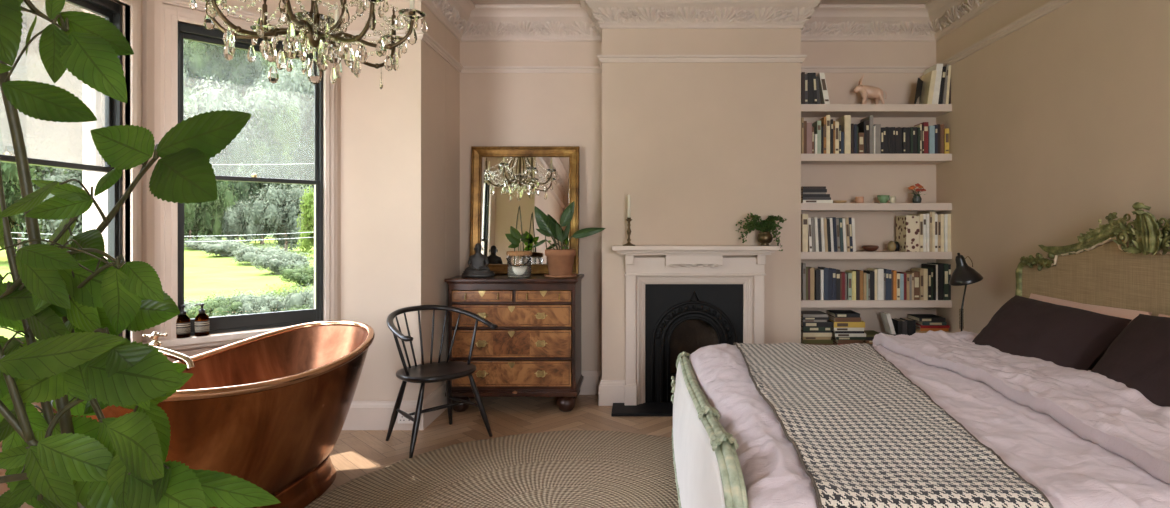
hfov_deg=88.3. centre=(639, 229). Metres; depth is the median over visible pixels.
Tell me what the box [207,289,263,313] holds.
clump
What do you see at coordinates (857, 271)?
book
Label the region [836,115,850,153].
book
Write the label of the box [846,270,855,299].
book
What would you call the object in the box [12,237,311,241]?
overhead wire
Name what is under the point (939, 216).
book
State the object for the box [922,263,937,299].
book
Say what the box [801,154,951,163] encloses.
shelf
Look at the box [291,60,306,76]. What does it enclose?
tree
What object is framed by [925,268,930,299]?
book
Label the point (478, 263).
statue
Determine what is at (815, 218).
book
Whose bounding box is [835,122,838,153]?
book
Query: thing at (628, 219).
candlestick
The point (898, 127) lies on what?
book
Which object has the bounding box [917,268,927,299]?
book
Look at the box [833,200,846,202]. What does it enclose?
dish
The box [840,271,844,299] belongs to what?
book
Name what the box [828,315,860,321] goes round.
book
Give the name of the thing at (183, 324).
soap bottle
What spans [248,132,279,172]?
tree
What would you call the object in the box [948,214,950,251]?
book
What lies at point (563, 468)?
round rug
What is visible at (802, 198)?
book
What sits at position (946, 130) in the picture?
book
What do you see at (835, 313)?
book
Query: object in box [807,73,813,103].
book
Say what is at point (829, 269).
book
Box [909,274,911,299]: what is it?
book
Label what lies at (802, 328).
book
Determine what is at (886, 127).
book
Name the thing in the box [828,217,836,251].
book
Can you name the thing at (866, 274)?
book
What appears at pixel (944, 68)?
book
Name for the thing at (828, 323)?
book
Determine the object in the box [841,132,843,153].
book
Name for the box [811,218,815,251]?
book
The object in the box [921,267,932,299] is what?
book
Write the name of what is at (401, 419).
wall socket
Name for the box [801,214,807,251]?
book
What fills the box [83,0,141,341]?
wall
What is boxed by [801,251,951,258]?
shelf
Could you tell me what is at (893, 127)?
book
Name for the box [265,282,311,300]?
clump
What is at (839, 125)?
book
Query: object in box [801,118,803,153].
book
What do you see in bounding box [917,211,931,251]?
book
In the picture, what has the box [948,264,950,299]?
book
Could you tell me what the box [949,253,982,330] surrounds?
reading lamp
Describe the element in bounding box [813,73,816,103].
book
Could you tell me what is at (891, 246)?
egg ornament
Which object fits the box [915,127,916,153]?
book
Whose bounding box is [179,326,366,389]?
basin
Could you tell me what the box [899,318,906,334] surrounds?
book
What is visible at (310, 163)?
overhead wire
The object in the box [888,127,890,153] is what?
book
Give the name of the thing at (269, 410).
bath
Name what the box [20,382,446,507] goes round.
baseboard
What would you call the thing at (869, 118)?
book
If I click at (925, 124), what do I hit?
book
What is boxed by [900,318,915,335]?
book
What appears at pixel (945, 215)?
book
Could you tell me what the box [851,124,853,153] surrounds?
book
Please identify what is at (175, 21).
window
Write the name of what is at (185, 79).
tree
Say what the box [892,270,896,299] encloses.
book
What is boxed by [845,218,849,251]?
book
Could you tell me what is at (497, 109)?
wall
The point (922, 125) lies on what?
book
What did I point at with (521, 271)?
potted plant
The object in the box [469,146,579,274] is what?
gilt mirror
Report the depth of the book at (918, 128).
4.53 m
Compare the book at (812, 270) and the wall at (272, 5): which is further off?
the book at (812, 270)
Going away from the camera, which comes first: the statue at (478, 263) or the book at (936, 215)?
the statue at (478, 263)
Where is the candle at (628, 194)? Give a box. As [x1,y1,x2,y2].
[628,194,629,216]
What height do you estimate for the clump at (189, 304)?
0.485 m
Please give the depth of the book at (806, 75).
4.54 m
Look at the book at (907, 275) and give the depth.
4.53 m
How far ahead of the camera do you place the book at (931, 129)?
4.53 m
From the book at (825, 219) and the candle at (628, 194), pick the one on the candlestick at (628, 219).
the candle at (628, 194)
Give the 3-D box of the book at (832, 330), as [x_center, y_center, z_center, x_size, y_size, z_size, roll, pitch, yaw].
[1.579,0.771,4.625,0.220,0.018,0.207,0,0,0]
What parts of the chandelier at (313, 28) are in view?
arm, arm, arm, stem, cage rod, lamp shade, cage rod, cage rod, arm, arm, arm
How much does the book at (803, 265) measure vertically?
0.277 m
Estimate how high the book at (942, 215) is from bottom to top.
0.285 m
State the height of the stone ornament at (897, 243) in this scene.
0.078 m
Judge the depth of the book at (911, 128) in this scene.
4.53 m
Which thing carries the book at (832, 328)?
on the book at (832, 330)
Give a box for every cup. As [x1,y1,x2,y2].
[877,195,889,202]
[889,196,895,202]
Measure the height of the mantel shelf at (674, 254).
0.136 m
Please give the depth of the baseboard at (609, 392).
4.45 m
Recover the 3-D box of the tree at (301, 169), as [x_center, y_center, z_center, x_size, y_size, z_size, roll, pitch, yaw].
[-27.477,-3.513,49.017,4.253,9.201,3.592,0,0,10]
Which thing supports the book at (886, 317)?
on the book at (867, 338)
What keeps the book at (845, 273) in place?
on the shelf at (804, 303)
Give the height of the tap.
0.819 m
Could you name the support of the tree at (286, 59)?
on the ground
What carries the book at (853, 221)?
on the shelf at (858, 254)
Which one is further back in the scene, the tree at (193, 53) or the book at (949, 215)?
the tree at (193, 53)
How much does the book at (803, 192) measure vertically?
0.011 m
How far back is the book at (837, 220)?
4.53 m
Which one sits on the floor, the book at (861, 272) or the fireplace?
the fireplace
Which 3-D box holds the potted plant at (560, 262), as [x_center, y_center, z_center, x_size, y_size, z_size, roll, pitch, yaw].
[-0.519,0.065,4.420,0.538,0.561,0.240,0,0,0]
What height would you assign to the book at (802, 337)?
0.022 m
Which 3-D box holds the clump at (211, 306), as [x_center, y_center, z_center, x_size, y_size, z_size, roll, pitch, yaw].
[-8.430,1.579,12.050,1.123,0.609,1.189,0,0,6]
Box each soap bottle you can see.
[176,305,190,337]
[194,303,208,335]
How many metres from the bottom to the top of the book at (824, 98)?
0.241 m
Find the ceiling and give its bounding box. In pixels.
[473,0,928,3]
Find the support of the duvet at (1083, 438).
on the mattress
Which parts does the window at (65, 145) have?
pane, sash, sash, frame, casing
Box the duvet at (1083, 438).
[689,330,1169,507]
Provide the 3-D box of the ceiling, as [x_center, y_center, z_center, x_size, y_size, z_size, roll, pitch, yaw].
[-0.150,-1.805,1.530,5.500,0.150,6.960,0,0,0]
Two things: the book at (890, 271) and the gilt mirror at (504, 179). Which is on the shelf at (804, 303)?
the book at (890, 271)
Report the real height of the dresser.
0.954 m
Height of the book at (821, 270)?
0.228 m
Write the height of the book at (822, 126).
0.208 m
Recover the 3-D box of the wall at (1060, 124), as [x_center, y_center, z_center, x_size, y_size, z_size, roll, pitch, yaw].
[2.460,-0.205,1.530,0.220,3.050,6.860,0,0,0]
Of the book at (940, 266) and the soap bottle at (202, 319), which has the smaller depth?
the soap bottle at (202, 319)
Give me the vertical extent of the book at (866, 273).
0.199 m
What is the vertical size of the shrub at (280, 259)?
1.206 m
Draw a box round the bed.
[671,202,1169,507]
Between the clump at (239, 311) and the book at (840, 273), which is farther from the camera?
the clump at (239, 311)
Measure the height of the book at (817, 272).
0.228 m
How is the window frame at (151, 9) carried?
attached to the wall at (92, 218)
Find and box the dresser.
[445,274,583,411]
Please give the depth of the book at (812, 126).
4.54 m
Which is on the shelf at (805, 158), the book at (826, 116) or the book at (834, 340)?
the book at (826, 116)
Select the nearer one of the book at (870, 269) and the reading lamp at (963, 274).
the reading lamp at (963, 274)
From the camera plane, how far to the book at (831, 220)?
4.54 m
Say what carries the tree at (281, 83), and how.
on the ground
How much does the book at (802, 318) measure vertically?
0.018 m
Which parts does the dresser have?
handle, handle, drawer, veneer panel, veneer panel, drawer, drawer, drawer, moulding, handle, handle, handle, drawer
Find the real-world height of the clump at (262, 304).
0.695 m
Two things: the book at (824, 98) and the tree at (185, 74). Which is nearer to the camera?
the book at (824, 98)
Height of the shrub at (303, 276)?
0.836 m
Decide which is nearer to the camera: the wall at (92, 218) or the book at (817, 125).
the wall at (92, 218)
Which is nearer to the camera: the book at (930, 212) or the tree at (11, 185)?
the book at (930, 212)
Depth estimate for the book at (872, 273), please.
4.53 m
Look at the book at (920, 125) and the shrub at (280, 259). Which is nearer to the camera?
the book at (920, 125)
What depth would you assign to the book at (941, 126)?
4.54 m
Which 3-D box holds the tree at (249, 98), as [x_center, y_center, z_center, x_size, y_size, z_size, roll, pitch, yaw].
[-44.873,-11.541,69.822,8.629,11.996,9.138,0,0,8]
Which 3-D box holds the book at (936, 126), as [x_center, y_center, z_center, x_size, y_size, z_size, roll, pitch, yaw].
[2.239,-0.685,4.605,0.019,0.220,0.146,0,0,0]
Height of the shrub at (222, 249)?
1.120 m
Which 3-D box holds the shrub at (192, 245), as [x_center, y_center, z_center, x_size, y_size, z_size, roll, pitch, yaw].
[-29.635,0.906,41.247,3.247,1.040,3.437,0,0,-44]
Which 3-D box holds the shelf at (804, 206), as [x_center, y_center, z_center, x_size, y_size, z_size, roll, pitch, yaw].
[1.774,-0.175,4.637,1.151,0.055,0.244,0,0,0]
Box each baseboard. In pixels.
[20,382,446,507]
[579,371,625,405]
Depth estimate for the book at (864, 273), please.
4.53 m
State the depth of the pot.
4.58 m
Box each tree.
[0,151,73,251]
[16,166,82,250]
[68,169,82,244]
[184,40,195,86]
[184,40,228,91]
[184,59,190,98]
[184,73,247,171]
[184,201,213,242]
[189,43,253,94]
[196,173,243,239]
[210,130,262,185]
[217,77,299,152]
[221,197,255,243]
[228,52,265,96]
[228,147,290,243]
[243,178,313,251]
[245,89,305,170]
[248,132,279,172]
[253,52,269,91]
[258,59,305,98]
[268,62,313,149]
[268,138,299,158]
[279,58,297,72]
[281,132,313,193]
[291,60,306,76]
[296,185,313,257]
[304,126,313,150]
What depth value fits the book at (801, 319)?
4.52 m
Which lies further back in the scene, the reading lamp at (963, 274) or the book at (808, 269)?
the book at (808, 269)
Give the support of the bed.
on the floor
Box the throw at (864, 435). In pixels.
[733,342,1053,507]
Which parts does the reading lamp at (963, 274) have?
arm, lamp shade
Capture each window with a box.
[0,0,149,343]
[158,4,336,349]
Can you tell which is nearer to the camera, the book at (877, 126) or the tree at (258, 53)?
the book at (877, 126)
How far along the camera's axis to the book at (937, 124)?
4.53 m
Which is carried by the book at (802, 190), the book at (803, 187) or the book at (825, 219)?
the book at (803, 187)
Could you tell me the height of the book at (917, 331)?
0.025 m
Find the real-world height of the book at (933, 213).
0.301 m
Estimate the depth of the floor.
3.95 m
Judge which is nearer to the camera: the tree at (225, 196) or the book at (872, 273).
the book at (872, 273)
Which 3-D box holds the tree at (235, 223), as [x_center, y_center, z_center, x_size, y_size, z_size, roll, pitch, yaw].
[-29.433,-0.595,44.111,2.408,3.724,2.274,0,0,-44]
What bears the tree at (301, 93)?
on the ground
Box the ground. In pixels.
[0,61,313,339]
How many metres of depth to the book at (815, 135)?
4.54 m
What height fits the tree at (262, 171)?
7.861 m
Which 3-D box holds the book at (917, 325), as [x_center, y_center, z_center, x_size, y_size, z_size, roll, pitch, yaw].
[2.223,0.731,4.617,0.220,0.020,0.193,0,0,0]
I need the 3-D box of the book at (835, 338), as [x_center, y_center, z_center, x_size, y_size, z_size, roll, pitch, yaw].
[1.591,0.817,4.619,0.227,0.022,0.196,0,0,0]
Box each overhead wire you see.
[11,232,309,235]
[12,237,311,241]
[212,163,313,164]
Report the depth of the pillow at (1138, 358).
2.28 m
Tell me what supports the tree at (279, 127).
on the ground
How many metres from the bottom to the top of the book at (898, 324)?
0.212 m
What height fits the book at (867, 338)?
0.025 m
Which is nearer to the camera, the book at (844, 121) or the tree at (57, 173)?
the book at (844, 121)
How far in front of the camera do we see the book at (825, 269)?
4.53 m
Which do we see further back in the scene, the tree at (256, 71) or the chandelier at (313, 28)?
the tree at (256, 71)
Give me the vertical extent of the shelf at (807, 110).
0.055 m
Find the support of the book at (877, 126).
on the shelf at (805, 158)
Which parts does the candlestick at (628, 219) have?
stem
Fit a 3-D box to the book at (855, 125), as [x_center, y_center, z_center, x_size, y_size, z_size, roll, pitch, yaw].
[1.626,-0.687,4.602,0.018,0.224,0.148,0,0,0]
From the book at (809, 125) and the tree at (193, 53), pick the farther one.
the tree at (193, 53)
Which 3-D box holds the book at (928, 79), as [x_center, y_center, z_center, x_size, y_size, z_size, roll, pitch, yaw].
[2.206,-1.076,4.617,0.072,0.256,0.169,0,0,0]
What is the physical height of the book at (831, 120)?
0.261 m
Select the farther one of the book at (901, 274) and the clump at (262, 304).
the clump at (262, 304)
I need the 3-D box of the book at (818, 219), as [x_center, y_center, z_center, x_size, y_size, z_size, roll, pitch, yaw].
[1.357,0.038,4.620,0.033,0.252,0.167,0,0,0]
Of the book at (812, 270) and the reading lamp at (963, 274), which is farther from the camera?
the book at (812, 270)
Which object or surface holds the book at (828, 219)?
on the shelf at (858, 254)
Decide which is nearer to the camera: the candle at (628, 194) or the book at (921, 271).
the candle at (628, 194)
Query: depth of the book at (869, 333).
4.58 m
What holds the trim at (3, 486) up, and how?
attached to the wall at (92, 218)
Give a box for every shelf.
[612,245,779,263]
[801,104,951,116]
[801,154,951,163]
[801,203,951,210]
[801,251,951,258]
[801,300,951,307]
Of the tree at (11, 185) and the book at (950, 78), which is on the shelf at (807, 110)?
the book at (950, 78)
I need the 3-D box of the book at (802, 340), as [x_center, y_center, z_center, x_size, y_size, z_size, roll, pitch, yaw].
[1.341,0.842,4.625,0.227,0.030,0.208,0,0,0]
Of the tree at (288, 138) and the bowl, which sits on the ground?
the tree at (288, 138)
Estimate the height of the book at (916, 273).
0.214 m
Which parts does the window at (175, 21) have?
sill, sash, sash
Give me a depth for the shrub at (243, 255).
30.17 m
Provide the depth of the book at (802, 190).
4.52 m
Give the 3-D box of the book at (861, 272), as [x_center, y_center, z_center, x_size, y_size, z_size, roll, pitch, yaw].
[1.674,0.419,4.611,0.025,0.221,0.146,0,0,0]
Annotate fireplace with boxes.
[611,245,779,415]
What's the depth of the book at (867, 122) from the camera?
4.53 m
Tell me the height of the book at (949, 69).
0.294 m
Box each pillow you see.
[972,295,1131,370]
[1029,293,1151,319]
[1091,314,1169,406]
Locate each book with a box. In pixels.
[801,72,804,103]
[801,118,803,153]
[801,186,825,188]
[801,189,826,192]
[801,192,825,193]
[801,194,829,197]
[801,197,830,199]
[801,200,832,202]
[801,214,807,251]
[801,263,805,299]
[801,311,827,316]
[801,317,828,319]
[801,319,826,321]
[801,320,832,326]
[801,326,830,330]
[801,330,832,332]
[801,332,831,336]
[801,336,830,339]
[801,339,832,343]
[804,121,806,153]
[805,74,807,103]
[806,267,807,299]
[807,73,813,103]
[807,123,811,153]
[808,218,811,251]
[808,267,814,299]
[808,269,809,299]
[811,217,818,251]
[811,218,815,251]
[812,121,820,153]
[812,126,813,153]
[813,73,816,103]
[814,134,816,153]
[815,269,819,299]
[816,73,829,103]
[816,76,820,103]
[817,218,821,251]
[818,117,825,153]
[818,267,827,299]
[818,269,823,299]
[819,115,829,153]
[820,218,824,251]
[821,126,822,153]
[823,218,827,251]
[827,218,830,251]
[827,310,859,317]
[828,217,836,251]
[828,268,831,299]
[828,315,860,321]
[829,319,864,327]
[830,119,832,153]
[830,218,833,251]
[830,268,835,299]
[831,327,863,330]
[831,337,862,343]
[832,330,863,332]
[832,333,865,336]
[832,335,865,339]
[833,121,834,153]
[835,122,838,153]
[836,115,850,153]
[836,218,843,251]
[836,219,839,251]
[836,269,839,299]
[839,125,840,153]
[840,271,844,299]
[840,273,841,299]
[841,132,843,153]
[842,218,846,251]
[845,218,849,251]
[845,272,851,299]
[845,273,846,299]
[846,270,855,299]
[848,217,852,251]
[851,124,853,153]
[851,270,859,299]
[852,218,855,251]
[854,124,856,153]
[857,121,865,153]
[858,133,863,153]
[858,270,862,299]
[860,116,872,153]
[863,270,874,299]
[863,272,865,299]
[864,330,878,336]
[866,121,869,153]
[866,273,869,299]
[866,274,867,299]
[866,332,889,339]
[867,268,876,299]
[872,268,883,299]
[873,124,880,153]
[873,126,874,153]
[880,312,895,333]
[881,127,882,153]
[881,268,888,299]
[883,127,885,153]
[886,127,887,153]
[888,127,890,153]
[889,270,891,299]
[890,318,902,335]
[891,127,892,153]
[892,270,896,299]
[893,127,894,153]
[895,127,897,153]
[897,272,905,299]
[897,273,899,299]
[898,127,899,153]
[898,273,903,299]
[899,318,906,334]
[900,127,901,153]
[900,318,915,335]
[902,127,905,153]
[905,272,913,299]
[906,127,907,153]
[906,271,919,299]
[906,273,908,299]
[908,127,909,153]
[908,314,945,321]
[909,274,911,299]
[910,127,912,153]
[911,268,923,299]
[913,127,914,153]
[913,214,922,251]
[914,78,922,103]
[914,124,921,153]
[915,122,927,153]
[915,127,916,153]
[916,321,946,325]
[916,323,949,327]
[916,327,948,330]
[916,330,949,332]
[917,127,919,153]
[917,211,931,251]
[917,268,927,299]
[920,71,936,103]
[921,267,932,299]
[922,125,923,153]
[923,214,925,251]
[924,64,942,103]
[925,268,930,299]
[926,214,928,251]
[928,126,934,153]
[928,263,942,299]
[932,212,934,251]
[933,125,937,153]
[935,214,937,251]
[937,124,939,153]
[938,67,945,103]
[938,214,943,251]
[938,215,940,251]
[939,263,947,299]
[940,125,943,153]
[942,64,949,103]
[944,128,948,153]
[944,214,947,251]
[945,65,950,103]
[948,78,950,103]
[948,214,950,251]
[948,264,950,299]
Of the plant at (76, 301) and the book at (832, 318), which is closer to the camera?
the plant at (76, 301)
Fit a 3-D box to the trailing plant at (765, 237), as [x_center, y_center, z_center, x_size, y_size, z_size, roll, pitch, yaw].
[0.875,0.012,4.341,0.375,0.284,0.189,0,0,3]
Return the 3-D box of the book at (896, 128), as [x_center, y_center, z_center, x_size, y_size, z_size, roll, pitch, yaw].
[1.940,-0.675,4.596,0.017,0.199,0.132,0,0,0]
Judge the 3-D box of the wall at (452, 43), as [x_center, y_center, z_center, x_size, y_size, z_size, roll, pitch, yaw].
[-1.680,-0.205,4.590,0.500,3.050,0.340,0,0,0]
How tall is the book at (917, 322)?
0.027 m
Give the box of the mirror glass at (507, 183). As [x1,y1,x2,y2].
[481,157,568,263]
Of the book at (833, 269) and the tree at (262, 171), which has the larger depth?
the tree at (262, 171)
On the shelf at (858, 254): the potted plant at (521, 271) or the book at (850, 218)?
the book at (850, 218)
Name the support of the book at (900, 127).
on the shelf at (805, 158)
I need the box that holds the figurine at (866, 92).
[854,75,886,103]
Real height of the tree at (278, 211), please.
4.896 m
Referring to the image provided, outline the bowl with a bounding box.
[862,245,878,251]
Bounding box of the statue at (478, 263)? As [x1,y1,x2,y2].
[462,243,494,276]
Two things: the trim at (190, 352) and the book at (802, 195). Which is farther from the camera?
the book at (802, 195)
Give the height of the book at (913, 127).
0.201 m
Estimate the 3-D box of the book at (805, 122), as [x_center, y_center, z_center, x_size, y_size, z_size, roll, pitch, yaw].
[1.249,-0.700,4.612,0.019,0.248,0.164,0,0,0]
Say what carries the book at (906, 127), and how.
on the shelf at (805, 158)
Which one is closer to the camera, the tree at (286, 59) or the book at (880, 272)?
the book at (880, 272)
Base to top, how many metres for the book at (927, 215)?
0.288 m
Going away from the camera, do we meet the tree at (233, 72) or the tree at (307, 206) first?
the tree at (307, 206)
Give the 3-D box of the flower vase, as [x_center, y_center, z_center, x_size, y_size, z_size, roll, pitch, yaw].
[2.118,-0.281,4.589,0.146,0.155,0.117,0,0,-24]
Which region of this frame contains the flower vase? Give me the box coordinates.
[908,183,925,202]
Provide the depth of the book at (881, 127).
4.53 m
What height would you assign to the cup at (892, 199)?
0.056 m
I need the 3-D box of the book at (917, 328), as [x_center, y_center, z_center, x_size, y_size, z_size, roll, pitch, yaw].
[2.220,0.752,4.626,0.212,0.020,0.210,0,0,0]
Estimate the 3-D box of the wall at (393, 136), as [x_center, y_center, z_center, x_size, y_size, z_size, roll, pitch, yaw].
[-1.693,-0.205,4.170,0.524,3.050,0.500,0,0,0]
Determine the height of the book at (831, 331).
0.011 m
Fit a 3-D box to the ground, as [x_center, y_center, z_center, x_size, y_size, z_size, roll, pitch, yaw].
[-60.591,-22.847,14.315,234.848,49.607,326.538,0,0,0]
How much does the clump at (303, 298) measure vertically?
0.914 m
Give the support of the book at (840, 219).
on the shelf at (858, 254)
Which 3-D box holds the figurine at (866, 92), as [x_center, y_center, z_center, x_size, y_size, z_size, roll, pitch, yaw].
[1.771,-1.074,4.616,0.256,0.238,0.093,0,0,0]
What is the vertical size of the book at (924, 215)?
0.285 m
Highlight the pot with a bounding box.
[855,197,863,202]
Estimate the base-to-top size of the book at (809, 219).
0.257 m
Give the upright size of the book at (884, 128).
0.199 m
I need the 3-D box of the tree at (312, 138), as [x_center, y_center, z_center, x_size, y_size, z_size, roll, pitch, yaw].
[-39.716,-10.642,76.631,5.337,8.783,5.938,0,0,20]
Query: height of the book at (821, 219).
0.258 m
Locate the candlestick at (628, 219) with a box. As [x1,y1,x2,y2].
[623,194,634,245]
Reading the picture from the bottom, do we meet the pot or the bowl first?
the bowl
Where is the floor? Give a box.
[321,395,672,495]
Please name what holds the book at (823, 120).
on the shelf at (805, 158)
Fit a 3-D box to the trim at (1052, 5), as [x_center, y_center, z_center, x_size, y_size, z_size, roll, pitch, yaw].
[-0.155,-1.270,1.530,5.010,0.049,6.460,0,0,0]
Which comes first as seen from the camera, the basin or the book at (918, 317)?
the basin
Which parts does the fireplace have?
iron plate, arch moulding, arch moulding, arch moulding, arch moulding, architrave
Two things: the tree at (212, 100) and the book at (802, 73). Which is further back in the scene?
the tree at (212, 100)
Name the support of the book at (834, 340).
on the book
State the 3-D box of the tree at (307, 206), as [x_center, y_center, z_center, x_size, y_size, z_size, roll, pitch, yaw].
[-18.801,-0.534,35.198,2.572,4.375,2.429,0,0,-1]
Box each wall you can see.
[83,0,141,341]
[164,0,340,320]
[341,1,445,400]
[446,28,459,360]
[460,42,935,370]
[602,29,800,379]
[936,0,1169,333]
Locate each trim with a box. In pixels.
[0,402,41,495]
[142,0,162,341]
[159,0,1072,72]
[167,344,228,361]
[338,0,1000,41]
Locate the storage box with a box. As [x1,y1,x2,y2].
[896,215,919,251]
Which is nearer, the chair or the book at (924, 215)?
the chair
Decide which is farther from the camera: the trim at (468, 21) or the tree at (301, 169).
the tree at (301, 169)
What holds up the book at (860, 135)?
on the shelf at (805, 158)
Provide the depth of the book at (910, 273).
4.53 m
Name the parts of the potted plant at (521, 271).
handle, stem, glass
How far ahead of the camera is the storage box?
4.53 m
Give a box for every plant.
[0,0,280,507]
[505,206,531,277]
[532,201,605,277]
[735,213,785,250]
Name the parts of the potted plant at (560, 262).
pot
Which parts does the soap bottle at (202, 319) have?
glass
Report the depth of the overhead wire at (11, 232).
19.48 m
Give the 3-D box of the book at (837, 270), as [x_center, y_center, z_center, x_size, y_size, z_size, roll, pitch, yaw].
[1.498,0.415,4.608,0.031,0.228,0.152,0,0,0]
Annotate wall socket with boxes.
[398,412,414,423]
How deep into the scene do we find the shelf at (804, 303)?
4.51 m
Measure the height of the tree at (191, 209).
5.628 m
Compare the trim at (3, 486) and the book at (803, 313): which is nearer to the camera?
the trim at (3, 486)
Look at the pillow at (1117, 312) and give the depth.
2.90 m
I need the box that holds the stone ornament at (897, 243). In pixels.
[895,241,899,250]
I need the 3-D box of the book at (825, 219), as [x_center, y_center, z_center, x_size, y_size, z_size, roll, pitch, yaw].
[1.404,0.039,4.615,0.033,0.252,0.167,0,0,0]
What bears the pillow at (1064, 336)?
on the mattress
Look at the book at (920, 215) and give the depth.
4.54 m
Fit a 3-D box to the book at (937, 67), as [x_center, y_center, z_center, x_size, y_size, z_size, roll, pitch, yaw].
[2.249,-1.103,4.638,0.085,0.309,0.204,0,0,0]
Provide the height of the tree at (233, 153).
10.174 m
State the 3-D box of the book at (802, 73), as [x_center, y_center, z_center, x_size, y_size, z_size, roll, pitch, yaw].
[1.234,-1.070,4.608,0.022,0.242,0.160,0,0,0]
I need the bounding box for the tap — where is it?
[142,331,194,370]
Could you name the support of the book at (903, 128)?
on the shelf at (805, 158)
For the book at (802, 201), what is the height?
0.024 m
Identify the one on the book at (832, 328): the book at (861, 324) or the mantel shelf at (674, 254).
the book at (861, 324)
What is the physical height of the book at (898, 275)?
0.199 m
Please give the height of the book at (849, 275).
0.202 m
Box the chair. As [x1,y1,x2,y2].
[386,305,497,457]
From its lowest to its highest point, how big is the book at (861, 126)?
0.248 m
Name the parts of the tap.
cross handle, spout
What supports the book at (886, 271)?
on the shelf at (804, 303)
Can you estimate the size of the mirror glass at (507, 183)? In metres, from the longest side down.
0.860 x 0.705 x 0.007 m
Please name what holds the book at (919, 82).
on the shelf at (807, 110)
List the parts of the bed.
carved rail, footboard panel, footboard rail, footboard rail, footboard rail, headboard post, sweeping rail, headboard panel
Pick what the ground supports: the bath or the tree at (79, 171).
the tree at (79, 171)
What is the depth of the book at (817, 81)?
4.54 m
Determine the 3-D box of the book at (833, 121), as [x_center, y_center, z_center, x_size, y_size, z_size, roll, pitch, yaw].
[1.467,-0.700,4.611,0.014,0.248,0.165,0,0,0]
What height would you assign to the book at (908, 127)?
0.200 m
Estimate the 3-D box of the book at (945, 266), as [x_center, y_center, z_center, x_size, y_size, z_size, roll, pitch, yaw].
[2.312,0.393,4.618,0.032,0.273,0.181,0,0,0]
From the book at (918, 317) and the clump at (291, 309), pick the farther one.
the clump at (291, 309)
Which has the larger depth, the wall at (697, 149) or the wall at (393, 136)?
the wall at (697, 149)
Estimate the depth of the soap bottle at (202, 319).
3.37 m
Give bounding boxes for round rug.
[304,430,678,507]
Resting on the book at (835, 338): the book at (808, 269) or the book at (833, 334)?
the book at (833, 334)
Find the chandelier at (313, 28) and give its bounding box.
[189,0,427,88]
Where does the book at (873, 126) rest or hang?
on the shelf at (805, 158)
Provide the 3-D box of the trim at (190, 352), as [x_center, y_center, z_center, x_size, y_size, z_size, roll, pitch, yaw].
[-2.301,0.889,3.583,0.966,0.448,0.020,0,0,-43]
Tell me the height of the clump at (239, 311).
0.417 m
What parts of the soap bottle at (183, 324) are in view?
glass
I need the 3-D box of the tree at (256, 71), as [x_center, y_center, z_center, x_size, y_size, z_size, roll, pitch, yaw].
[-65.647,-25.959,99.325,6.788,8.061,7.280,0,0,-12]
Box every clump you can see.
[184,296,209,317]
[185,294,250,318]
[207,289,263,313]
[207,311,257,316]
[236,289,285,314]
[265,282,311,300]
[277,304,311,311]
[278,283,313,310]
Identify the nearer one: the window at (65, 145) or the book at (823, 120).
the window at (65, 145)
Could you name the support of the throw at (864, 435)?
on the duvet at (1083, 438)
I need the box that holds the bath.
[52,321,374,507]
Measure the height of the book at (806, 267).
0.251 m
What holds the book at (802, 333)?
on the book at (802, 337)
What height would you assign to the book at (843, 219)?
0.252 m
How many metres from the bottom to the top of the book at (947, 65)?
0.302 m
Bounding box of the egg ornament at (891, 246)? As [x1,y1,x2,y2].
[887,241,895,250]
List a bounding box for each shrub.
[184,236,232,249]
[198,239,255,255]
[228,243,289,264]
[248,248,312,274]
[275,263,313,285]
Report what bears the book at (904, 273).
on the shelf at (804, 303)
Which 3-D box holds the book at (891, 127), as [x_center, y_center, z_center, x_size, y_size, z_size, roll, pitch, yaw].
[1.903,-0.676,4.594,0.017,0.202,0.133,0,0,0]

